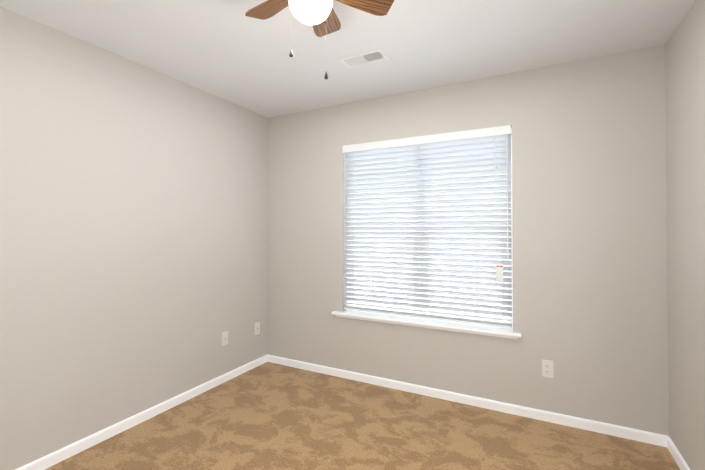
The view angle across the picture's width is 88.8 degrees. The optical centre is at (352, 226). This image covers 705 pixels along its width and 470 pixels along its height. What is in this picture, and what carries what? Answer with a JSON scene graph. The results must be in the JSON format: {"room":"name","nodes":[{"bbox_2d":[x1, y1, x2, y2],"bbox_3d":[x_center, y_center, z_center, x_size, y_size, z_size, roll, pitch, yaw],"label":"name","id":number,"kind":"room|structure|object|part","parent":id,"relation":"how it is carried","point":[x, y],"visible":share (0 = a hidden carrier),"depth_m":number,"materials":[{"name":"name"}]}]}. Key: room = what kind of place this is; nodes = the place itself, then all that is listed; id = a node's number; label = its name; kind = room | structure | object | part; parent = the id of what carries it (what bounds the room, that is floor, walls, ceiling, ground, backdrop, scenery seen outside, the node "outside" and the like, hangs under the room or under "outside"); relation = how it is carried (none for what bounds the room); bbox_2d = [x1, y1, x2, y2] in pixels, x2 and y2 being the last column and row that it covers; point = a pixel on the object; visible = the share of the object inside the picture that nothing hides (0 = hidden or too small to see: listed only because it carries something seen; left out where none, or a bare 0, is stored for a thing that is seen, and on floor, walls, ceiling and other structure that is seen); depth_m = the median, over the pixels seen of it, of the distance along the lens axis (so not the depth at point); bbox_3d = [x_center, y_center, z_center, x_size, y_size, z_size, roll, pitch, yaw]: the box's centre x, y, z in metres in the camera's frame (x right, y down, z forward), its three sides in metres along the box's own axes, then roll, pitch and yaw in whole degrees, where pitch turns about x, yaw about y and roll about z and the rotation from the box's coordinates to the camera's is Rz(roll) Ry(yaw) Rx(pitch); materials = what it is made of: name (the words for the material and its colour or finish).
{"room":"empty bedroom","nodes":[
{"label":"empty bedroom","id":0,"kind":"room"},
{"bbox_2d":[0,6,267,469],"bbox_3d":[-1.655,0.111,2.222,0.150,2.440,3.500,0,-1,27],"label":"wall","id":1,"kind":"structure","parent":0,"point":[133,238],"depth_m":2.29,"materials":[{"name":"paint"}]},
{"bbox_2d":[15,355,266,469],"bbox_3d":[-1.582,1.298,2.171,0.013,0.066,3.174,0,-1,27],"label":"baseboard","id":2,"kind":"structure","parent":1,"relation":"attached to","point":[59,455],"depth_m":2.38,"materials":[{"name":"white wood"}]},
{"bbox_2d":[222,331,227,345],"bbox_3d":[-1.098,0.972,3.109,0.018,0.115,0.070,0,-1,27],"label":"outlet","id":3,"kind":"object","parent":1,"relation":"attached to","point":[224,338],"visible":1,"depth_m":3.10,"materials":[{"name":"white plastic"}]},
{"bbox_2d":[255,322,259,334],"bbox_3d":[-0.916,0.988,3.470,0.008,0.115,0.070,0,-1,27],"label":"outlet","id":4,"kind":"object","parent":1,"relation":"attached to","point":[257,328],"visible":1,"depth_m":3.47,"materials":[{"name":"white plastic"}]},
{"bbox_2d":[0,0,694,117],"bbox_3d":[-0.206,-1.167,1.490,3.410,0.100,3.500,0,-1,27],"label":"ceiling","id":5,"kind":"structure","parent":0,"point":[229,51],"depth_m":2.14,"materials":[{"name":"paint"}]},
{"bbox_2d":[245,0,393,78],"bbox_3d":[-0.165,-0.838,1.417,0.725,0.562,0.712,0,-1,27],"label":"ceiling fan","id":6,"kind":"object","parent":5,"relation":"hanging from","point":[320,17],"visible":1,"depth_m":1.53,"materials":[{"name":"brown wood"}]},
{"bbox_3d":[-0.344,-0.954,1.559,0.265,0.006,0.134,-1,15,38],"label":"blade","id":7,"kind":"part","parent":6,"relation":"part of","materials":[{"name":"brown wood"}]},
{"bbox_3d":[-0.133,-0.953,1.643,0.134,0.006,0.265,-16,-3,8],"label":"blade","id":8,"kind":"part","parent":6,"relation":"part of","materials":[{"name":"brown wood"}]},
{"bbox_3d":[0.046,-0.954,1.502,0.265,0.006,0.134,0,-17,-22],"label":"blade","id":9,"kind":"part","parent":6,"relation":"part of","materials":[{"name":"brown wood"}]},
{"bbox_2d":[339,49,388,67],"bbox_3d":[0.074,-1.100,2.373,0.300,0.015,0.145,0,-1,27],"label":"ceiling vent","id":10,"kind":"object","parent":5,"relation":"in","point":[368,57],"visible":1,"depth_m":2.36,"materials":[{"name":"white metal"}]},
{"bbox_2d":[45,362,679,469],"bbox_3d":[-0.206,1.362,1.460,3.410,0.080,3.500,0,-1,27],"label":"floor","id":11,"kind":"structure","parent":0,"point":[269,416],"depth_m":2.27,"materials":[{"name":"carpet"}]},
{"bbox_2d":[267,45,668,435],"bbox_3d":[0.562,0.120,2.963,3.110,2.440,0.150,0,-1,27],"label":"wall","id":12,"kind":"structure","parent":0,"point":[589,253],"depth_m":2.50,"materials":[{"name":"paint"}]},
{"bbox_2d":[332,128,520,338],"bbox_3d":[0.535,0.042,2.944,1.530,1.533,0.180,0,-1,27],"label":"window","id":13,"kind":"structure","parent":12,"relation":"in","point":[452,326],"depth_m":2.91,"materials":[{"name":"white plastic"}]},
{"bbox_2d":[342,125,511,328],"bbox_3d":[0.537,0.008,2.915,1.382,1.463,0.083,0,-1,27],"label":"window blind","id":14,"kind":"object","parent":13,"relation":"attached to","point":[460,156],"visible":0.96,"depth_m":2.88,"materials":[{"name":"white plastic"}]},
{"bbox_2d":[267,354,668,446],"bbox_3d":[0.525,1.306,2.877,3.110,0.066,0.013,0,-1,27],"label":"baseboard","id":15,"kind":"structure","parent":12,"relation":"attached to","point":[610,429],"depth_m":2.62,"materials":[{"name":"white wood"}]},
{"bbox_2d":[542,360,553,377],"bbox_3d":[1.337,0.977,2.464,0.070,0.115,0.009,0,-1,27],"label":"electrical outlet","id":16,"kind":"object","parent":12,"relation":"attached to","point":[547,368],"visible":1,"depth_m":2.46,"materials":[{"name":"white plastic"}]},
{"bbox_2d":[665,0,704,469],"bbox_3d":[1.243,0.094,0.728,0.150,2.440,3.500,0,-1,27],"label":"wall","id":17,"kind":"structure","parent":0,"point":[685,103],"depth_m":1.89,"materials":[{"name":"paint"}]},
{"bbox_2d":[667,437,689,469],"bbox_3d":[1.170,1.281,0.751,0.013,0.066,3.174,0,-1,27],"label":"baseboard","id":18,"kind":"structure","parent":17,"relation":"attached to","point":[677,456],"depth_m":2.02,"materials":[{"name":"white wood"}]}
]}

